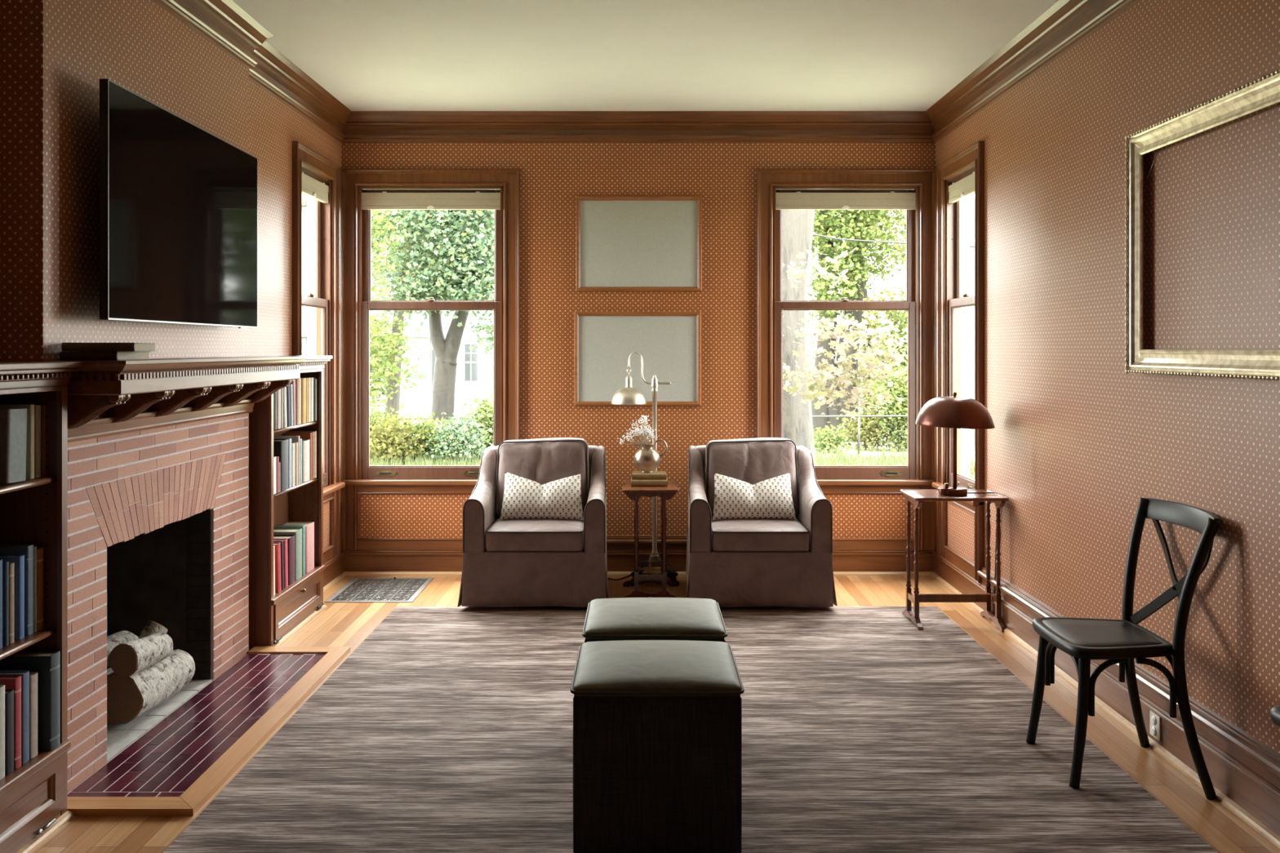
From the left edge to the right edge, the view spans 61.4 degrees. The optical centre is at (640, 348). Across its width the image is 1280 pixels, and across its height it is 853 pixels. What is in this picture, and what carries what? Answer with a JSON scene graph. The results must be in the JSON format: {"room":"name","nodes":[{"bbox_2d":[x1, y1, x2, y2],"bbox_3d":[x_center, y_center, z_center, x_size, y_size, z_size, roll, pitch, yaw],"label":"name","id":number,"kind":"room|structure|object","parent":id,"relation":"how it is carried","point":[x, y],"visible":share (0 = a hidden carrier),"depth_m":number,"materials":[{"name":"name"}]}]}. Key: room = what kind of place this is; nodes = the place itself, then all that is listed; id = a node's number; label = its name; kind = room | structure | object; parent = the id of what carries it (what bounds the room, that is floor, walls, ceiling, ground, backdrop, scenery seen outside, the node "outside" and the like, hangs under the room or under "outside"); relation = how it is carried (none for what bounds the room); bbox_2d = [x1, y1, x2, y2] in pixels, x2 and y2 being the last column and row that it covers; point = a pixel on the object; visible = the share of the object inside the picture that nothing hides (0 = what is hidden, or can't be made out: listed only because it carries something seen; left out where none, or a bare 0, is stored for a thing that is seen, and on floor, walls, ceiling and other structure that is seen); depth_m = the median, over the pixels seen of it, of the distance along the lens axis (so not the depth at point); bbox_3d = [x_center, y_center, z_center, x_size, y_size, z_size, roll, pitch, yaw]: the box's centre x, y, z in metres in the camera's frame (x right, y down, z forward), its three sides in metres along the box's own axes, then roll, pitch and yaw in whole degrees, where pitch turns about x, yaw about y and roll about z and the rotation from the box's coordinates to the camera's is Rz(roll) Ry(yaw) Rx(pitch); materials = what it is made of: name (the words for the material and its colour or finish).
{"room":"living room","nodes":[
{"label":"living room","id":0,"kind":"room"},
{"bbox_2d":[0,0,44,361],"bbox_3d":[-2.025,-0.036,3.228,0.470,2.872,0.005,0,0,0],"label":"wall","id":1,"kind":"structure","parent":0,"point":[21,21],"depth_m":3.23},
{"bbox_2d":[44,0,248,360],"bbox_3d":[-2.145,-0.036,4.075,0.710,2.872,1.690,0,0,0],"label":"wall","id":2,"kind":"structure","parent":0,"point":[140,46],"depth_m":3.54,"materials":[{"name":"paper"}]},
{"bbox_2d":[99,78,257,328],"bbox_3d":[-1.734,-0.467,4.103,0.111,0.766,1.414,0,0,0],"label":"television","id":3,"kind":"object","parent":2,"relation":"attached to","point":[179,200],"visible":1,"depth_m":3.88,"materials":[{"name":"black metal"}]},
{"bbox_2d":[248,79,341,549],"bbox_3d":[-2.134,-0.036,1.242,0.359,2.872,10.887,0,0,2],"label":"wall","id":4,"kind":"structure","parent":0,"point":[273,125],"depth_m":5.48,"materials":[{"name":"paper"}]},
{"bbox_2d":[152,0,351,142],"bbox_3d":[-1.903,-1.364,1.240,0.395,0.176,10.880,0,0,0],"label":"trim","id":5,"kind":"structure","parent":4,"relation":"attached to","point":[224,24],"depth_m":5.11,"materials":[{"name":"brown wood"}]},
{"bbox_2d":[292,141,345,564],"bbox_3d":[-1.910,0.073,6.194,0.232,2.353,0.923,0,0,0],"label":"window","id":6,"kind":"structure","parent":4,"relation":"in","point":[323,301],"depth_m":6.43,"materials":[{"name":"brown wood"}]},
{"bbox_2d":[302,171,328,203],"bbox_3d":[-1.871,-0.917,6.135,0.038,0.110,0.578,0,0,0],"label":"roller shade","id":7,"kind":"object","parent":6,"relation":"attached to","point":[312,188],"visible":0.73,"depth_m":6.15,"materials":[{"name":"fabric"}]},
{"bbox_2d":[323,550,346,592],"bbox_3d":[-1.835,1.325,6.255,0.042,0.150,0.850,0,0,0],"label":"baseboard","id":8,"kind":"structure","parent":4,"relation":"attached to","point":[334,571],"depth_m":6.43,"materials":[{"name":"brown wood"}]},
{"bbox_2d":[341,142,935,537],"bbox_3d":[-0.013,-0.036,6.735,3.905,2.872,0.110,0,0,0],"label":"wall","id":9,"kind":"structure","parent":0,"point":[552,175],"depth_m":6.68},
{"bbox_2d":[341,169,519,550],"bbox_3d":[-1.289,0.073,6.734,1.128,2.353,0.232,0,0,0],"label":"window","id":10,"kind":"structure","parent":9,"relation":"in","point":[359,477],"depth_m":6.67,"materials":[{"name":"brown wood"}]},
{"bbox_2d":[361,191,500,209],"bbox_3d":[-1.302,-0.917,6.695,0.873,0.110,0.038,0,0,0],"label":"roller shade","id":11,"kind":"object","parent":10,"relation":"attached to","point":[384,200],"visible":1,"depth_m":6.68,"materials":[{"name":"fabric"}]},
{"bbox_2d":[573,311,701,405],"bbox_3d":[-0.019,0.065,6.669,0.786,0.586,0.022,0,0,0],"label":"picture frame","id":12,"kind":"object","parent":9,"relation":"attached to","point":[668,343],"visible":0.92,"depth_m":6.67,"materials":[{"name":"brown wood"}]},
{"bbox_2d":[341,111,935,142],"bbox_3d":[-0.013,-1.364,6.638,3.685,0.176,0.085,0,0,0],"label":"trim","id":13,"kind":"structure","parent":9,"relation":"attached to","point":[361,126],"depth_m":6.65,"materials":[{"name":"brown wood"}]},
{"bbox_2d":[575,195,702,291],"bbox_3d":[-0.012,-0.647,6.669,0.780,0.590,0.022,0,0,0],"label":"picture frame","id":14,"kind":"object","parent":9,"relation":"attached to","point":[624,243],"visible":1,"depth_m":6.67,"materials":[{"name":"brown wood"}]},
{"bbox_2d":[343,534,933,575],"bbox_3d":[-0.013,1.280,6.659,3.685,0.241,0.042,0,0,0],"label":"baseboard","id":15,"kind":"structure","parent":9,"relation":"attached to","point":[620,548],"depth_m":6.66,"materials":[{"name":"brown wood"}]},
{"bbox_2d":[756,169,935,550],"bbox_3d":[1.258,0.073,6.734,1.135,2.353,0.232,0,0,0],"label":"window","id":16,"kind":"structure","parent":9,"relation":"in","point":[918,474],"depth_m":6.67,"materials":[{"name":"brown wood"}]},
{"bbox_2d":[775,191,915,209],"bbox_3d":[1.272,-0.917,6.695,0.880,0.110,0.038,0,0,0],"label":"roller shade","id":17,"kind":"object","parent":16,"relation":"attached to","point":[798,200],"visible":1,"depth_m":6.68,"materials":[{"name":"fabric"}]},
{"bbox_2d":[231,0,1058,111],"bbox_3d":[-0.150,-1.552,1.245,4.300,0.200,11.190,0,0,0],"label":"ceiling","id":18,"kind":"structure","parent":0,"point":[368,55],"depth_m":5.23,"materials":[{"name":"paint"}]},
{"bbox_2d":[31,575,1279,852],"bbox_3d":[-0.150,1.525,1.245,4.300,0.250,11.190,0,0,0],"label":"floor","id":19,"kind":"structure","parent":0,"point":[340,624],"depth_m":4.13,"materials":[{"name":"brown wood"}]},
{"bbox_2d":[0,361,81,852],"bbox_3d":[-1.813,0.720,2.811,0.283,1.360,0.822,0,0,0],"label":"bookcase","id":20,"kind":"object","parent":19,"relation":"on","point":[33,797],"visible":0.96,"depth_m":3.19,"materials":[{"name":"brown wood"}]},
{"bbox_2d":[0,684,4,780],"bbox_3d":[-1.817,1.043,2.913,0.174,0.249,0.049,0,0,0],"label":"book","id":21,"kind":"object","parent":20,"relation":"on","point":[2,686],"visible":1,"depth_m":2.92,"materials":[{"name":"paper"}]},
{"bbox_2d":[2,561,8,646],"bbox_3d":[-1.842,0.713,3.005,0.154,0.233,0.017,0,0,0],"label":"book","id":22,"kind":"object","parent":20,"relation":"on","point":[5,564],"visible":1,"depth_m":3.00,"materials":[{"name":"paper"}]},
{"bbox_2d":[4,689,13,775],"bbox_3d":[-1.817,1.056,2.960,0.174,0.223,0.039,0,0,0],"label":"book","id":23,"kind":"object","parent":20,"relation":"on","point":[9,694],"visible":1,"depth_m":2.95,"materials":[{"name":"paper"}]},
{"bbox_2d":[0,675,21,769],"bbox_3d":[-1.817,1.042,2.998,0.175,0.251,0.032,0,0,0],"label":"book","id":24,"kind":"object","parent":20,"relation":"on","point":[11,682],"visible":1,"depth_m":2.99,"materials":[{"name":"paper"}]},
{"bbox_2d":[8,562,13,644],"bbox_3d":[-1.842,0.717,3.029,0.155,0.224,0.024,0,0,0],"label":"book","id":25,"kind":"object","parent":20,"relation":"on","point":[11,564],"visible":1,"depth_m":3.02,"materials":[{"name":"paper"}]},
{"bbox_2d":[0,555,24,639],"bbox_3d":[-1.842,0.711,3.077,0.154,0.236,0.027,0,0,0],"label":"book","id":26,"kind":"object","parent":20,"relation":"on","point":[18,560],"visible":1,"depth_m":3.06,"materials":[{"name":"paper"}]},
{"bbox_2d":[0,408,26,483],"bbox_3d":[-1.835,0.274,3.032,0.164,0.208,0.104,0,0,0],"label":"book","id":27,"kind":"object","parent":20,"relation":"on","point":[13,422],"visible":1,"depth_m":3.01,"materials":[{"name":"paper"}]},
{"bbox_2d":[0,671,29,764],"bbox_3d":[-1.817,1.041,3.036,0.174,0.253,0.035,0,0,0],"label":"book","id":28,"kind":"object","parent":20,"relation":"on","point":[24,675],"visible":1,"depth_m":3.03,"materials":[{"name":"paper"}]},
{"bbox_2d":[0,544,33,635],"bbox_3d":[-1.842,0.700,3.121,0.155,0.258,0.034,0,0,0],"label":"book","id":29,"kind":"object","parent":20,"relation":"on","point":[27,550],"visible":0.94,"depth_m":3.11,"materials":[{"name":"paper"}]},
{"bbox_2d":[0,404,34,479],"bbox_3d":[-1.842,0.272,3.130,0.154,0.215,0.024,0,0,0],"label":"book","id":30,"kind":"object","parent":20,"relation":"on","point":[30,407],"visible":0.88,"depth_m":3.12,"materials":[{"name":"paper"}]},
{"bbox_2d":[0,650,60,751],"bbox_3d":[-1.817,1.030,3.147,0.220,0.275,0.056,0,0,0],"label":"book","id":31,"kind":"object","parent":20,"relation":"on","point":[46,664],"visible":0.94,"depth_m":3.12,"materials":[{"name":"paper"}]},
{"bbox_2d":[29,672,37,759],"bbox_3d":[-1.817,1.050,3.078,0.174,0.235,0.040,0,0,0],"label":"book","id":32,"kind":"object","parent":20,"relation":"on","point":[33,676],"visible":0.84,"depth_m":3.07,"materials":[{"name":"paper"}]},
{"bbox_2d":[33,546,36,632],"bbox_3d":[-1.842,0.704,3.146,0.154,0.250,0.012,0,0,0],"label":"book","id":33,"kind":"object","parent":20,"relation":"on","point":[34,547],"visible":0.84,"depth_m":3.14,"materials":[{"name":"paper"}]},
{"bbox_2d":[34,404,40,477],"bbox_3d":[-1.842,0.273,3.163,0.154,0.212,0.027,0,0,0],"label":"book","id":34,"kind":"object","parent":20,"relation":"on","point":[37,407],"visible":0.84,"depth_m":3.15,"materials":[{"name":"paper"}]},
{"bbox_2d":[36,546,44,631],"bbox_3d":[-1.842,0.709,3.174,0.155,0.240,0.036,0,0,0],"label":"book","id":35,"kind":"object","parent":20,"relation":"on","point":[40,550],"visible":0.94,"depth_m":3.17,"materials":[{"name":"paper"}]},
{"bbox_2d":[67,413,248,792],"bbox_3d":[-2.045,0.847,4.076,0.511,1.106,1.688,0,0,0],"label":"fireplace","id":36,"kind":"object","parent":19,"relation":"on","point":[158,518],"visible":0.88,"depth_m":4.28,"materials":[{"name":"brick"}]},
{"bbox_2d":[106,648,195,724],"bbox_3d":[-1.909,1.282,4.144,0.216,0.189,0.452,0,0,0],"label":"log","id":37,"kind":"object","parent":36,"relation":"on","point":[128,698],"visible":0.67,"depth_m":3.98,"materials":[{"name":"white wood"}]},
{"bbox_2d":[106,630,138,669],"bbox_3d":[-2.026,1.157,4.075,0.126,0.118,0.300,0,0,3],"label":"log","id":38,"kind":"object","parent":37,"relation":"on","point":[115,639],"visible":0.21,"depth_m":4.12,"materials":[{"name":"white wood"}]},
{"bbox_2d":[107,632,173,676],"bbox_3d":[-1.881,1.145,4.062,0.114,0.137,0.291,0,0,3],"label":"log","id":39,"kind":"object","parent":37,"relation":"on","point":[127,659],"visible":1,"depth_m":3.96,"materials":[{"name":"white wood"}]},
{"bbox_2d":[137,620,168,639],"bbox_3d":[-1.970,1.161,4.333,0.090,0.126,0.123,0,0,31],"label":"log","id":40,"kind":"object","parent":39,"relation":"on","point":[152,627],"visible":0.41,"depth_m":4.32,"materials":[{"name":"wood"}]},
{"bbox_2d":[42,356,307,442],"bbox_3d":[-1.665,0.166,4.104,0.250,0.255,1.763,0,0,0],"label":"mantelpiece","id":41,"kind":"object","parent":36,"relation":"on","point":[106,397],"visible":0.98,"depth_m":3.72,"materials":[{"name":"brown wood"}]},
{"bbox_2d":[59,351,151,359],"bbox_3d":[-1.695,0.024,3.418,0.175,0.027,0.229,0,0,0],"label":"book","id":42,"kind":"object","parent":41,"relation":"on","point":[141,355],"visible":0.96,"depth_m":3.31,"materials":[{"name":"paper"}]},
{"bbox_2d":[61,342,156,351],"bbox_3d":[-1.662,-0.004,3.373,0.222,0.027,0.154,0,0,0],"label":"book","id":43,"kind":"object","parent":42,"relation":"on","point":[65,347],"visible":1,"depth_m":3.30,"materials":[{"name":"paper"}]},
{"bbox_2d":[42,356,307,373],"bbox_3d":[-1.665,0.058,4.104,0.250,0.040,1.763,0,0,0],"label":"shelf","id":44,"kind":"object","parent":41,"relation":"attached to","point":[221,365],"depth_m":3.78,"materials":[{"name":"brown wood"}]},
{"bbox_2d":[67,645,350,816],"bbox_3d":[-1.563,1.389,4.105,0.446,0.022,1.766,0,0,0],"label":"hearth","id":45,"kind":"object","parent":19,"relation":"on","point":[173,769],"visible":0.97,"depth_m":3.82,"materials":[{"name":"tile"}]},
{"bbox_2d":[248,355,332,650],"bbox_3d":[-1.786,0.720,5.418,0.228,1.360,0.856,0,0,0],"label":"bookcase","id":46,"kind":"object","parent":19,"relation":"on","point":[273,620],"visible":0.45,"depth_m":5.06,"materials":[{"name":"brown wood"}]},
{"bbox_2d":[273,542,281,592],"bbox_3d":[-1.805,1.051,5.157,0.154,0.235,0.063,0,0,0],"label":"book","id":47,"kind":"object","parent":46,"relation":"on","point":[277,544],"visible":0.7,"depth_m":5.14,"materials":[{"name":"paper"}]},
{"bbox_2d":[273,439,288,491],"bbox_3d":[-1.808,0.571,5.260,0.144,0.243,0.112,0,0,0],"label":"book","id":48,"kind":"object","parent":46,"relation":"on","point":[280,446],"visible":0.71,"depth_m":5.24,"materials":[{"name":"paper"}]},
{"bbox_2d":[273,535,294,585],"bbox_3d":[-1.805,1.052,5.346,0.154,0.230,0.091,0,0,0],"label":"book","id":49,"kind":"object","parent":46,"relation":"on","point":[291,539],"visible":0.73,"depth_m":5.33,"materials":[{"name":"paper"}]},
{"bbox_2d":[273,528,302,581],"bbox_3d":[-1.805,1.044,5.452,0.154,0.246,0.105,0,0,0],"label":"book","id":50,"kind":"object","parent":46,"relation":"on","point":[297,532],"visible":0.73,"depth_m":5.44,"materials":[{"name":"paper"}]},
{"bbox_2d":[283,432,312,479],"bbox_3d":[-1.808,0.569,5.685,0.144,0.246,0.038,0,0,0],"label":"book","id":51,"kind":"object","parent":46,"relation":"on","point":[302,435],"visible":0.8,"depth_m":5.67,"materials":[{"name":"paper"}]},
{"bbox_2d":[295,377,301,424],"bbox_3d":[-1.808,0.270,5.485,0.144,0.234,0.082,0,0,0],"label":"book","id":52,"kind":"object","parent":46,"relation":"on","point":[298,382],"visible":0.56,"depth_m":5.46,"materials":[{"name":"paper"}]},
{"bbox_2d":[283,521,314,573],"bbox_3d":[-1.805,1.044,5.640,0.154,0.246,0.143,0,0,0],"label":"book","id":53,"kind":"object","parent":46,"relation":"on","point":[309,526],"visible":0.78,"depth_m":5.64,"materials":[{"name":"paper"}]},
{"bbox_2d":[302,439,309,482],"bbox_3d":[-1.808,0.586,5.602,0.144,0.212,0.116,0,0,0],"label":"book","id":54,"kind":"object","parent":46,"relation":"on","point":[305,442],"visible":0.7,"depth_m":5.58,"materials":[{"name":"paper"}]},
{"bbox_2d":[324,577,433,602],"bbox_3d":[-1.500,1.392,6.237,0.484,0.016,0.615,0,0,0],"label":"floor vent","id":55,"kind":"object","parent":19,"relation":"in","point":[394,589],"visible":1,"depth_m":6.20,"materials":[{"name":"grey metal"}]},
{"bbox_2d":[457,437,608,607],"bbox_3d":[-0.566,0.960,6.093,0.809,0.876,0.824,0,0,0],"label":"armchair","id":56,"kind":"object","parent":19,"relation":"on","point":[507,562],"visible":0.88,"depth_m":5.70,"materials":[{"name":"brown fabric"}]},
{"bbox_2d":[485,517,583,551],"bbox_3d":[-0.564,1.024,5.973,0.516,0.139,0.582,0,0,0],"label":"seat cushion","id":57,"kind":"object","parent":56,"relation":"on","point":[506,535],"depth_m":5.69,"materials":[{"name":"brown fabric"}]},
{"bbox_2d":[499,471,583,519],"bbox_3d":[-0.550,0.831,6.057,0.472,0.259,0.170,0,0,2],"label":"lumbar pillow","id":58,"kind":"object","parent":56,"relation":"on","point":[523,498],"visible":1,"depth_m":6.00,"materials":[{"name":"fabric"}]},
{"bbox_2d":[496,437,589,516],"bbox_3d":[-0.564,0.752,6.224,0.530,0.460,0.286,0,0,0],"label":"cushion","id":59,"kind":"object","parent":56,"relation":"on","point":[542,461],"depth_m":6.14,"materials":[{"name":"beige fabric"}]},
{"bbox_2d":[607,351,679,586],"bbox_3d":[-0.026,0.711,6.470,0.508,1.378,0.289,0,0,0],"label":"floor lamp","id":60,"kind":"object","parent":19,"relation":"on","point":[628,395],"visible":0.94,"depth_m":6.45,"materials":[{"name":"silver metal"}]},
{"bbox_2d":[622,480,679,597],"bbox_3d":[0.053,1.089,6.150,0.320,0.621,0.444,0,0,0],"label":"side table","id":61,"kind":"object","parent":19,"relation":"on","point":[634,493],"visible":0.91,"depth_m":5.95,"materials":[{"name":"brown wood"}]},
{"bbox_2d":[631,476,667,485],"bbox_3d":[0.048,0.760,6.153,0.208,0.034,0.154,0,0,0],"label":"book","id":62,"kind":"object","parent":61,"relation":"on","point":[633,482],"visible":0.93,"depth_m":6.08,"materials":[{"name":"fabric"}]},
{"bbox_2d":[631,471,666,479],"bbox_3d":[0.048,0.727,6.158,0.196,0.032,0.146,0,0,0],"label":"book","id":63,"kind":"object","parent":62,"relation":"on","point":[636,475],"visible":0.99,"depth_m":6.09,"materials":[{"name":"fabric"}]},
{"bbox_2d":[631,439,667,472],"bbox_3d":[0.042,0.616,6.170,0.168,0.190,0.153,0,0,-39],"label":"jug","id":64,"kind":"object","parent":63,"relation":"on","point":[646,459],"visible":1,"depth_m":6.12,"materials":[{"name":"silver metal"}]},
{"bbox_2d":[617,414,657,448],"bbox_3d":[-0.019,0.491,6.159,0.235,0.219,0.154,0,0,0],"label":"flower sprig","id":65,"kind":"object","parent":64,"relation":"in","point":[646,431],"visible":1,"depth_m":6.16,"materials":[{"name":"white plant"}]},
{"bbox_2d":[163,606,1217,852],"bbox_3d":[0.137,1.395,3.300,2.910,0.010,5.000,0,0,0],"label":"area rug","id":66,"kind":"object","parent":19,"relation":"on","point":[446,729],"visible":0.89,"depth_m":3.72,"materials":[{"name":"grey carpet"}]},
{"bbox_2d":[582,597,728,642],"bbox_3d":[0.046,1.143,3.730,0.476,0.494,0.476,0,0,0],"label":"ottoman","id":67,"kind":"object","parent":66,"relation":"on","point":[616,619],"visible":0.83,"depth_m":3.59,"materials":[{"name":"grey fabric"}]},
{"bbox_2d":[569,640,744,852],"bbox_3d":[0.045,1.143,3.155,0.476,0.494,0.476,0,0,0],"label":"ottoman","id":68,"kind":"object","parent":66,"relation":"on","point":[657,724],"visible":1,"depth_m":2.92,"materials":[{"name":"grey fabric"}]},
{"bbox_2d":[573,640,741,696],"bbox_3d":[0.045,0.935,3.155,0.462,0.078,0.462,0,0,0],"label":"cushion","id":69,"kind":"object","parent":68,"relation":"on","point":[620,668],"depth_m":3.04,"materials":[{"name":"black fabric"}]},
{"bbox_2d":[900,489,1008,632],"bbox_3d":[1.585,1.069,5.472,0.465,0.662,0.335,0,0,0],"label":"side table","id":70,"kind":"object","parent":66,"relation":"on","point":[916,497],"visible":0.97,"depth_m":5.46,"materials":[{"name":"brown wood"}]},
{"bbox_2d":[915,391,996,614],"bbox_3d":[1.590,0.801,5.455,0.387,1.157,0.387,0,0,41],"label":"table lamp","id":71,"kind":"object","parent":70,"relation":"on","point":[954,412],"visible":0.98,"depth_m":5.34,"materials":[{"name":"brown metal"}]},
{"bbox_2d":[685,437,837,607],"bbox_3d":[0.635,0.960,6.093,0.809,0.876,0.824,0,0,0],"label":"armchair","id":72,"kind":"object","parent":19,"relation":"on","point":[730,562],"visible":0.84,"depth_m":5.70,"materials":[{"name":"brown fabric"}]},
{"bbox_2d":[704,437,797,517],"bbox_3d":[0.636,0.752,6.224,0.530,0.460,0.286,0,0,0],"label":"cushion","id":73,"kind":"object","parent":72,"relation":"on","point":[753,461],"depth_m":6.14,"materials":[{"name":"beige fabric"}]},
{"bbox_2d":[712,472,796,519],"bbox_3d":[0.632,0.834,6.058,0.472,0.253,0.170,0,0,-2],"label":"lumbar pillow","id":74,"kind":"object","parent":72,"relation":"on","point":[771,498],"visible":1,"depth_m":6.00,"materials":[{"name":"fabric"}]},
{"bbox_2d":[711,518,808,551],"bbox_3d":[0.636,1.024,5.973,0.516,0.139,0.582,0,0,0],"label":"seat cushion","id":75,"kind":"object","parent":72,"relation":"on","point":[727,535],"depth_m":5.68,"materials":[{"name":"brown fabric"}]},
{"bbox_2d":[1026,497,1220,799],"bbox_3d":[1.592,0.963,3.566,0.495,0.879,0.500,0,0,0],"label":"chair","id":76,"kind":"object","parent":19,"relation":"on","point":[1122,641],"visible":1,"depth_m":3.48,"materials":[{"name":"black paint"}]},
{"bbox_2d":[935,0,1279,752],"bbox_3d":[1.884,-0.036,1.240,0.110,2.872,10.880,0,0,0],"label":"wall","id":77,"kind":"structure","parent":0,"point":[1076,442],"depth_m":3.91,"materials":[{"name":"paper"}]},
{"bbox_2d":[932,141,984,582],"bbox_3d":[1.883,0.073,6.194,0.232,2.353,0.923,0,0,0],"label":"window","id":78,"kind":"structure","parent":77,"relation":"in","point":[953,300],"depth_m":6.42,"materials":[{"name":"brown wood"}]},
{"bbox_2d":[948,171,974,203],"bbox_3d":[1.844,-0.917,6.135,0.038,0.110,0.578,0,0,0],"label":"roller shade","id":79,"kind":"object","parent":78,"relation":"attached to","point":[964,188],"visible":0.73,"depth_m":6.15,"materials":[{"name":"fabric"}]},
{"bbox_2d":[925,0,1139,142],"bbox_3d":[1.786,-1.364,1.240,0.085,0.176,10.880,0,0,0],"label":"trim","id":80,"kind":"structure","parent":77,"relation":"attached to","point":[1065,24],"depth_m":5.04,"materials":[{"name":"brown wood"}]},
{"bbox_2d":[930,551,1279,848],"bbox_3d":[1.808,1.280,1.240,0.042,0.241,10.880,0,0,0],"label":"baseboard","id":81,"kind":"structure","parent":77,"relation":"attached to","point":[1244,771],"depth_m":3.67,"materials":[{"name":"brown wood"}]},
{"bbox_2d":[1124,69,1279,380],"bbox_3d":[1.798,-0.344,3.240,0.054,0.877,1.420,0,0,0],"label":"gilt frame","id":82,"kind":"object","parent":77,"relation":"attached to","point":[1264,92],"visible":1,"depth_m":3.60,"materials":[{"name":"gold metal"}]},
{"label":"outside","id":83,"kind":"structure","parent":0,"visible":0},
{"bbox_2d":[369,376,974,479],"bbox_3d":[0.000,2.400,30.000,120.000,0.200,120.000,0,0,0],"label":"ground","id":84,"kind":"structure","parent":83,"point":[414,415],"depth_m":25.30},
{"bbox_2d":[369,399,408,461],"bbox_3d":[-5.500,1.749,21.990,1.871,1.455,1.775,0,0,20],"label":"shrub","id":85,"kind":"object","parent":84,"relation":"on","point":[375,415],"visible":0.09,"depth_m":21.84,"materials":[{"name":"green plant"}]},
{"bbox_2d":[299,193,494,413],"bbox_3d":[-9.200,-2.850,41.825,10.200,10.300,9.150,0,0,0],"label":"house","id":86,"kind":"structure","parent":84,"relation":"on","point":[474,376],"depth_m":38.00,"materials":[{"name":"grey paint"}]},
{"bbox_2d":[302,195,494,417],"bbox_3d":[-6.349,-2.255,30.778,7.277,9.244,4.634,0,0,10],"label":"tree","id":87,"kind":"object","parent":84,"relation":"on","point":[394,403],"visible":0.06,"depth_m":30.84,"materials":[{"name":"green plant"}]},
{"bbox_2d":[369,209,429,411],"bbox_3d":[-4.848,-0.449,19.521,1.821,5.601,2.179,0,0,-24],"label":"tree","id":88,"kind":"object","parent":84,"relation":"on","point":[375,332],"visible":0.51,"depth_m":19.44,"materials":[{"name":"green plant"}]},
{"bbox_2d":[369,409,444,464],"bbox_3d":[-4.879,1.851,21.294,1.818,1.236,1.554,0,0,-35],"label":"shrub","id":89,"kind":"object","parent":84,"relation":"on","point":[388,439],"visible":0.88,"depth_m":21.00,"materials":[{"name":"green plant"}]},
{"bbox_2d":[397,411,464,462],"bbox_3d":[-4.171,1.820,21.643,1.617,1.060,1.479,0,0,4],"label":"shrub","id":90,"kind":"object","parent":84,"relation":"on","point":[431,425],"visible":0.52,"depth_m":21.40,"materials":[{"name":"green plant"}]},
{"bbox_2d":[371,209,494,433],"bbox_3d":[-4.282,-1.099,22.125,4.416,6.910,3.616,0,0,-16],"label":"tree","id":91,"kind":"object","parent":84,"relation":"on","point":[470,269],"visible":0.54,"depth_m":21.93,"materials":[{"name":"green plant"}]},
{"bbox_2d":[406,409,493,464],"bbox_3d":[-3.499,1.852,21.120,1.826,1.286,1.465,0,0,29],"label":"shrub","id":92,"kind":"object","parent":84,"relation":"on","point":[460,443],"visible":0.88,"depth_m":21.06,"materials":[{"name":"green plant"}]},
{"bbox_2d":[453,392,493,455],"bbox_3d":[-2.930,1.683,21.865,1.786,1.578,1.586,0,0,-31],"label":"shrub","id":93,"kind":"object","parent":84,"relation":"on","point":[490,407],"visible":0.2,"depth_m":21.60,"materials":[{"name":"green plant"}]},
{"bbox_2d":[369,444,974,479],"bbox_3d":[0.154,2.139,18.731,12.974,0.323,7.756,0,0,0],"label":"grass","id":94,"kind":"structure","parent":84,"relation":"on","point":[822,460],"depth_m":20.79,"materials":[{"name":"green plant"}]},
{"bbox_2d":[379,414,974,454],"bbox_3d":[0.000,1.859,23.300,26.000,0.922,0.052,0,0,0],"label":"fence","id":95,"kind":"object","parent":84,"relation":"on","point":[871,415],"visible":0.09,"depth_m":23.28,"materials":[{"name":"metal"}]},
{"bbox_2d":[813,421,857,453],"bbox_3d":[4.092,2.050,23.616,1.326,0.874,1.270,0,0,11],"label":"shrub","id":96,"kind":"object","parent":84,"relation":"on","point":[825,439],"visible":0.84,"depth_m":23.49,"materials":[{"name":"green plant"}]},
{"bbox_2d":[782,209,907,465],"bbox_3d":[1.401,-0.229,9.165,2.270,5.197,1.960,0,0,44],"label":"tree","id":97,"kind":"object","parent":84,"relation":"on","point":[798,390],"visible":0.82,"depth_m":8.98,"materials":[{"name":"green plant"}]},
{"bbox_2d":[807,209,907,441],"bbox_3d":[5.372,-1.617,26.017,4.207,7.985,4.356,0,0,36],"label":"tree","id":98,"kind":"object","parent":84,"relation":"on","point":[829,223],"visible":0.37,"depth_m":25.70,"materials":[{"name":"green plant"}]},
{"bbox_2d":[808,209,907,421],"bbox_3d":[6.929,-2.105,32.679,5.627,8.921,4.526,0,0,33],"label":"tree","id":99,"kind":"object","parent":84,"relation":"on","point":[870,325],"visible":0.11,"depth_m":32.36,"materials":[{"name":"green plant"}]},
{"bbox_2d":[830,404,892,451],"bbox_3d":[5.083,1.823,24.210,1.533,1.204,1.340,0,0,-37],"label":"shrub","id":100,"kind":"object","parent":84,"relation":"on","point":[865,435],"visible":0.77,"depth_m":23.99,"materials":[{"name":"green plant"}]},
{"bbox_2d":[857,364,907,453],"bbox_3d":[5.680,1.380,23.978,1.896,2.115,1.809,0,0,-45],"label":"shrub","id":101,"kind":"object","parent":84,"relation":"on","point":[897,407],"visible":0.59,"depth_m":23.78,"materials":[{"name":"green plant"}]},
{"bbox_2d":[969,193,974,444],"bbox_3d":[10.550,-2.450,26.500,5.500,9.500,5.600,0,0,0],"label":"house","id":102,"kind":"structure","parent":84,"relation":"on","point":[971,197],"depth_m":25.97,"materials":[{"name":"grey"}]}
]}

